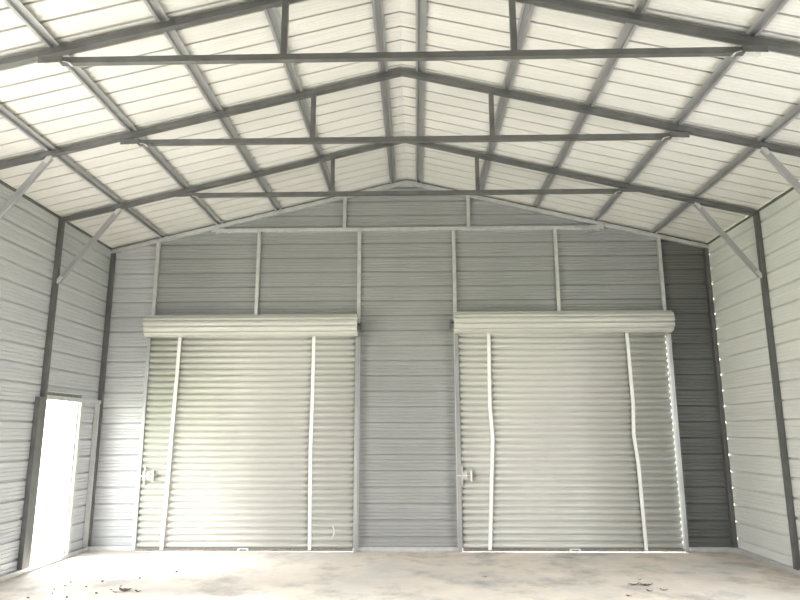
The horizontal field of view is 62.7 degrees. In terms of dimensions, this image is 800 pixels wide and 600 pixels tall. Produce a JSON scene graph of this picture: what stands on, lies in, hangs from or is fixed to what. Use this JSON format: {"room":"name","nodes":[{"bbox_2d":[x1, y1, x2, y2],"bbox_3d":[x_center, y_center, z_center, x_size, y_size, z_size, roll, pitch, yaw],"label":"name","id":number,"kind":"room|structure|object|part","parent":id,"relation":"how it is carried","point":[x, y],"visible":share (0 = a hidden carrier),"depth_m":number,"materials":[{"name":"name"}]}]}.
{"room":"metal garage","nodes":[
{"label":"metal garage","id":0,"kind":"room"},
{"bbox_2d":[0,184,110,574],"bbox_3d":[-4.654,0.156,3.874,0.030,4.440,12.269,0,-12,1],"label":"wall","id":1,"kind":"structure","parent":0,"point":[28,232],"depth_m":8.20,"materials":[{"name":"grey metal"}]},
{"bbox_2d":[17,397,43,569],"bbox_3d":[-4.498,2.204,8.002,0.060,2.025,0.094,0,-12,1],"label":"door frame","id":2,"kind":"structure","parent":1,"relation":"attached to","point":[39,401],"depth_m":7.97,"materials":[{"name":"metal"}]},
{"bbox_2d":[0,546,88,581],"bbox_3d":[-4.601,2.333,3.434,0.060,0.054,12.180,0,-12,1],"label":"baseboard","id":3,"kind":"structure","parent":1,"relation":"attached to","point":[32,567],"depth_m":8.19,"materials":[{"name":"metal"}]},
{"bbox_2d":[26,222,64,567],"bbox_3d":[-4.499,1.088,8.309,0.060,4.332,0.060,0,-12,1],"label":"wall post","id":4,"kind":"object","parent":1,"relation":"attached to","point":[61,225],"visible":0.8,"depth_m":8.39,"materials":[{"name":"metal"}]},
{"bbox_2d":[57,208,121,283],"bbox_3d":[-4.103,-0.722,8.669,0.791,1.043,0.058,0,-12,1],"label":"knee brace","id":5,"kind":"object","parent":4,"relation":"attached to","point":[118,211],"visible":1,"depth_m":8.65,"materials":[{"name":"metal"}]},
{"bbox_2d":[0,180,112,249],"bbox_3d":[-4.645,-2.006,4.290,0.024,0.033,12.220,0,-12,1],"label":"trim","id":6,"kind":"structure","parent":1,"relation":"attached to","point":[1,181],"depth_m":8.51,"materials":[{"name":"metal"}]},
{"bbox_2d":[29,391,100,566],"bbox_3d":[-4.526,2.359,8.825,0.145,2.159,1.485,0,-12,1],"label":"door frame","id":7,"kind":"structure","parent":1,"relation":"in","point":[72,475],"depth_m":8.95,"materials":[{"name":"metal"}]},
{"bbox_3d":[-4.531,0.179,9.318,0.030,2.310,1.589,0,-12,1],"label":"wall panel","id":8,"kind":"part","parent":1,"relation":"part of","materials":[{"name":"grey metal"}]},
{"bbox_3d":[-4.514,2.451,9.349,0.030,2.130,0.619,0,-12,1],"label":"wall panel","id":9,"kind":"part","parent":1,"relation":"part of","materials":[{"name":"grey metal"}]},
{"bbox_2d":[82,404,99,546],"bbox_3d":[-4.463,2.519,9.494,0.060,2.003,0.043,0,-12,1],"label":"trim","id":10,"kind":"structure","parent":1,"relation":"attached to","point":[97,406],"depth_m":9.47,"materials":[{"name":"metal"}]},
{"bbox_2d":[88,253,115,545],"bbox_3d":[-4.463,1.394,9.809,0.060,4.332,0.060,0,-12,1],"label":"wall post","id":11,"kind":"object","parent":1,"relation":"attached to","point":[113,255],"visible":0.89,"depth_m":9.87,"materials":[{"name":"metal"}]},
{"bbox_2d":[0,0,799,247],"bbox_3d":[-0.044,-2.613,4.277,9.418,1.162,12.470,0,-12,1],"label":"ceiling","id":12,"kind":"structure","parent":0,"point":[52,102],"depth_m":7.00,"materials":[{"name":"white metal"}]},
{"bbox_2d":[0,104,166,237],"bbox_3d":[-3.832,-2.197,4.340,0.104,0.052,12.180,0,-12,1],"label":"purlin","id":13,"kind":"structure","parent":12,"relation":"attached to","point":[4,112],"depth_m":7.57,"materials":[{"name":"grey metal"}]},
{"bbox_2d":[2,0,221,224],"bbox_3d":[-2.962,-2.407,4.362,0.104,0.052,12.180,0,-12,1],"label":"purlin","id":14,"kind":"structure","parent":12,"relation":"attached to","point":[16,6],"depth_m":6.36,"materials":[{"name":"grey metal"}]},
{"bbox_2d":[143,0,281,210],"bbox_3d":[-2.043,-2.628,4.385,0.104,0.052,12.180,0,-12,1],"label":"purlin","id":15,"kind":"structure","parent":12,"relation":"attached to","point":[154,6],"depth_m":6.71,"materials":[{"name":"grey metal"}]},
{"bbox_2d":[264,7,335,197],"bbox_3d":[-1.174,-2.838,4.407,0.104,0.052,12.180,0,-12,1],"label":"purlin","id":16,"kind":"structure","parent":12,"relation":"attached to","point":[271,14],"depth_m":7.01,"materials":[{"name":"grey metal"}]},
{"bbox_2d":[371,0,396,183],"bbox_3d":[-0.244,-3.062,4.430,0.104,0.052,12.180,0,-12,1],"label":"purlin","id":17,"kind":"structure","parent":12,"relation":"attached to","point":[377,5],"depth_m":7.46,"materials":[{"name":"grey metal"}]},
{"bbox_2d":[0,0,799,69],"bbox_3d":[-0.014,-2.277,5.545,9.198,1.159,0.068,0,-12,1],"label":"roof truss","id":18,"kind":"object","parent":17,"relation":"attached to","point":[751,45],"visible":1,"depth_m":5.50,"materials":[{"name":"metal"}]},
{"bbox_3d":[-2.948,-2.026,5.533,0.210,0.060,0.007,0,-12,1],"label":"plate","id":19,"kind":"part","parent":18,"relation":"part of","materials":[{"name":"metal"}]},
{"bbox_3d":[2.921,-2.066,5.400,0.210,0.060,0.007,0,-12,1],"label":"plate","id":20,"kind":"part","parent":18,"relation":"part of","materials":[{"name":"metal"}]},
{"bbox_2d":[0,69,799,169],"bbox_3d":[0.024,-1.961,7.094,9.198,1.159,0.068,0,-12,1],"label":"roof truss","id":21,"kind":"object","parent":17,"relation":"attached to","point":[679,131],"visible":1,"depth_m":7.07,"materials":[{"name":"metal"}]},
{"bbox_2d":[0,155,52,219],"bbox_3d":[-4.143,-1.059,7.014,0.791,1.043,0.058,0,-12,1],"label":"knee brace","id":22,"kind":"object","parent":21,"relation":"attached to","point":[45,163],"visible":1,"depth_m":7.03,"materials":[{"name":"metal"}]},
{"bbox_3d":[-2.911,-1.707,7.082,0.210,0.060,0.007,0,-12,1],"label":"plate","id":23,"kind":"part","parent":21,"relation":"part of","materials":[{"name":"metal"}]},
{"bbox_3d":[2.958,-1.747,6.949,0.210,0.060,0.007,0,-12,1],"label":"plate","id":24,"kind":"part","parent":21,"relation":"part of","materials":[{"name":"metal"}]},
{"bbox_2d":[760,147,799,193],"bbox_3d":[4.194,-1.117,6.827,0.791,1.043,0.058,0,-12,1],"label":"knee brace","id":25,"kind":"object","parent":21,"relation":"attached to","point":[765,152],"visible":1,"depth_m":6.87,"materials":[{"name":"metal"}]},
{"bbox_2d":[59,143,759,222],"bbox_3d":[0.063,-1.623,8.749,9.198,1.159,0.068,0,-12,1],"label":"roof truss","id":26,"kind":"object","parent":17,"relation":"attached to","point":[621,187],"visible":0.85,"depth_m":8.72,"materials":[{"name":"metal"}]},
{"bbox_3d":[-2.871,-1.402,8.743,0.210,0.060,0.007,0,-12,1],"label":"plate","id":27,"kind":"part","parent":26,"relation":"part of","materials":[{"name":"metal"}]},
{"bbox_3d":[2.997,-1.442,8.611,0.210,0.060,0.007,0,-12,1],"label":"plate","id":28,"kind":"part","parent":26,"relation":"part of","materials":[{"name":"metal"}]},
{"bbox_2d":[416,0,426,182],"bbox_3d":[0.156,-3.065,4.421,0.104,0.052,12.180,0,-12,1],"label":"purlin","id":29,"kind":"structure","parent":12,"relation":"attached to","point":[421,5],"depth_m":7.44,"materials":[{"name":"grey metal"}]},
{"bbox_2d":[479,3,534,195],"bbox_3d":[1.086,-2.854,4.356,0.104,0.052,12.180,0,-12,1],"label":"purlin","id":30,"kind":"structure","parent":12,"relation":"attached to","point":[526,12],"depth_m":6.96,"materials":[{"name":"grey metal"}]},
{"bbox_2d":[532,0,650,207],"bbox_3d":[1.956,-2.656,4.295,0.104,0.052,12.180,0,-12,1],"label":"purlin","id":31,"kind":"structure","parent":12,"relation":"attached to","point":[640,6],"depth_m":6.71,"materials":[{"name":"grey metal"}]},
{"bbox_2d":[592,0,788,220],"bbox_3d":[2.877,-2.447,4.230,0.104,0.052,12.180,0,-12,1],"label":"purlin","id":32,"kind":"structure","parent":12,"relation":"attached to","point":[775,6],"depth_m":6.36,"materials":[{"name":"grey metal"}]},
{"bbox_2d":[650,103,799,233],"bbox_3d":[3.747,-2.249,4.169,0.104,0.052,12.180,0,-12,1],"label":"purlin","id":33,"kind":"structure","parent":12,"relation":"attached to","point":[790,116],"depth_m":7.55,"materials":[{"name":"grey metal"}]},
{"bbox_2d":[0,551,799,599],"bbox_3d":[-0.033,2.375,3.250,9.640,0.120,12.750,0,-12,1],"label":"floor","id":34,"kind":"structure","parent":0,"point":[201,575],"depth_m":7.49,"materials":[{"name":"concrete"}]},
{"bbox_2d":[119,587,131,590],"bbox_3d":[-2.897,3.046,6.924,0.118,0.038,0.114,6,-13,-27],"label":"dead leaf","id":35,"kind":"object","parent":34,"relation":"on","point":[121,589],"visible":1,"depth_m":6.94,"materials":[{"name":"brown plant"}]},
{"bbox_2d":[131,314,361,551],"bbox_3d":[-2.194,1.868,9.451,3.248,3.360,0.352,0,-12,1],"label":"roller shutter","id":36,"kind":"object","parent":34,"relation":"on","point":[250,422],"visible":1,"depth_m":9.54,"materials":[{"name":"metal"}]},
{"bbox_2d":[357,231,360,550],"bbox_3d":[-0.625,1.239,9.749,0.052,4.705,0.052,0,-12,1],"label":"stud","id":37,"kind":"object","parent":34,"relation":"on","point":[359,232],"visible":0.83,"depth_m":9.98,"materials":[{"name":"metal"}]},
{"bbox_2d":[452,230,458,550],"bbox_3d":[0.835,1.229,9.716,0.052,4.705,0.052,0,-12,1],"label":"stud","id":38,"kind":"object","parent":34,"relation":"on","point":[453,231],"visible":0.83,"depth_m":9.95,"materials":[{"name":"metal"}]},
{"bbox_2d":[450,310,688,552],"bbox_3d":[2.380,1.824,9.350,3.278,3.385,0.352,0,-12,1],"label":"roller shutter","id":39,"kind":"object","parent":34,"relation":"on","point":[565,439],"visible":1,"depth_m":9.44,"materials":[{"name":"metal"}]},
{"bbox_2d":[656,238,683,547],"bbox_3d":[3.972,1.281,9.630,0.052,4.554,0.052,0,-12,1],"label":"stud","id":40,"kind":"object","parent":34,"relation":"on","point":[658,240],"visible":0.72,"depth_m":9.90,"materials":[{"name":"metal"}]},
{"bbox_2d":[91,179,731,546],"bbox_3d":[0.090,0.802,9.870,9.238,5.548,0.030,0,-12,1],"label":"wall","id":41,"kind":"structure","parent":0,"point":[408,489],"depth_m":10.00,"materials":[{"name":"grey metal"}]},
{"bbox_3d":[-4.144,1.285,9.873,0.766,4.623,0.030,0,-12,1],"label":"wall panel","id":42,"kind":"part","parent":41,"relation":"part of","materials":[{"name":"grey metal"}]},
{"bbox_2d":[151,242,160,314],"bbox_3d":[-3.762,1.334,9.804,0.052,4.554,0.052,0,-12,1],"label":"stud","id":43,"kind":"object","parent":41,"relation":"attached to","point":[158,247],"visible":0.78,"depth_m":10.12,"materials":[{"name":"metal"}]},
{"bbox_3d":[-2.196,-0.600,10.210,3.138,2.303,0.030,0,-12,1],"label":"wall panel","id":44,"kind":"part","parent":41,"relation":"part of","materials":[{"name":"grey metal"}]},
{"bbox_2d":[111,180,707,253],"bbox_3d":[0.099,-1.318,10.249,9.198,1.159,0.068,0,-12,1],"label":"roof truss","id":45,"kind":"object","parent":41,"relation":"attached to","point":[597,225],"visible":1,"depth_m":10.22,"materials":[{"name":"metal"}]},
{"bbox_3d":[-2.835,-1.086,10.241,0.210,0.060,0.007,0,-12,1],"label":"plate","id":46,"kind":"part","parent":45,"relation":"part of","materials":[{"name":"metal"}]},
{"bbox_3d":[0.097,-1.814,10.320,0.260,0.074,0.005,0,-12,1],"label":"ridge plate","id":47,"kind":"part","parent":45,"relation":"part of","materials":[{"name":"metal"}]},
{"bbox_3d":[3.033,-1.127,10.108,0.210,0.060,0.007,0,-12,1],"label":"plate","id":48,"kind":"part","parent":45,"relation":"part of","materials":[{"name":"metal"}]},
{"bbox_2d":[89,546,733,551],"bbox_3d":[0.110,3.512,9.268,9.080,0.054,0.060,0,-12,1],"label":"baseboard","id":49,"kind":"structure","parent":41,"relation":"attached to","point":[91,548],"depth_m":9.24,"materials":[{"name":"metal"}]},
{"bbox_3d":[2.400,-0.632,10.107,3.138,2.303,0.030,0,-12,1],"label":"wall panel","id":50,"kind":"part","parent":41,"relation":"part of","materials":[{"name":"grey metal"}]},
{"bbox_3d":[4.341,1.226,9.681,0.736,4.623,0.030,0,-12,1],"label":"wall panel","id":51,"kind":"part","parent":41,"relation":"part of","materials":[{"name":"grey metal"}]},
{"bbox_3d":[-2.195,0.546,9.928,3.084,0.054,0.052,0,-12,1],"label":"trim","id":52,"kind":"structure","parent":41,"relation":"attached to","visible":0},
{"bbox_2d":[254,232,261,313],"bbox_3d":[-2.190,-0.269,10.094,0.052,1.606,0.052,0,-12,1],"label":"stud","id":53,"kind":"object","parent":52,"relation":"on","point":[257,284],"visible":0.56,"depth_m":10.11,"materials":[{"name":"metal"}]},
{"bbox_3d":[2.402,0.514,9.824,3.084,0.054,0.052,0,-12,1],"label":"trim","id":54,"kind":"structure","parent":41,"relation":"attached to","visible":0},
{"bbox_2d":[553,229,560,310],"bbox_3d":[2.393,-0.300,9.990,0.052,1.606,0.052,0,-12,1],"label":"stud","id":55,"kind":"object","parent":54,"relation":"on","point":[555,246],"visible":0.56,"depth_m":10.00,"materials":[{"name":"metal"}]},
{"bbox_2d":[708,189,799,566],"bbox_3d":[4.579,0.088,3.649,0.030,4.440,12.234,0,-12,1],"label":"wall","id":56,"kind":"structure","parent":0,"point":[762,528],"depth_m":8.54,"materials":[{"name":"grey metal"}]},
{"bbox_2d":[703,248,737,547],"bbox_3d":[4.674,1.331,9.603,0.060,4.332,0.060,0,-12,1],"label":"wall post","id":57,"kind":"object","parent":56,"relation":"attached to","point":[729,492],"visible":1,"depth_m":9.55,"materials":[{"name":"metal"}]},
{"bbox_2d":[706,182,799,244],"bbox_3d":[4.554,-2.070,4.082,0.012,0.033,12.220,0,-12,1],"label":"trim","id":58,"kind":"structure","parent":56,"relation":"attached to","point":[791,188],"depth_m":8.52,"materials":[{"name":"metal"}]},
{"bbox_2d":[733,547,799,575],"bbox_3d":[4.537,2.270,3.228,0.060,0.054,12.180,0,-12,1],"label":"baseboard","id":59,"kind":"structure","parent":56,"relation":"attached to","point":[782,566],"depth_m":8.28,"materials":[{"name":"metal"}]},
{"bbox_2d":[753,215,799,569],"bbox_3d":[4.638,1.025,8.103,0.060,4.332,0.060,0,-12,1],"label":"wall post","id":60,"kind":"object","parent":56,"relation":"attached to","point":[756,219],"visible":1,"depth_m":8.05,"materials":[{"name":"metal"}]},
{"bbox_2d":[694,202,761,277],"bbox_3d":[4.234,-0.779,8.481,0.791,1.043,0.058,0,-12,1],"label":"knee brace","id":61,"kind":"object","parent":60,"relation":"attached to","point":[702,211],"visible":1,"depth_m":8.47,"materials":[{"name":"metal"}]},
{"label":"outside","id":62,"kind":"structure","parent":0,"visible":0},
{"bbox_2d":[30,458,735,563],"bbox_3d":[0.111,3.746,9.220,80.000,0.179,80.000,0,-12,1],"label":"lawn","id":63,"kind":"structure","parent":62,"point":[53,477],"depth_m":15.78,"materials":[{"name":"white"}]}
]}

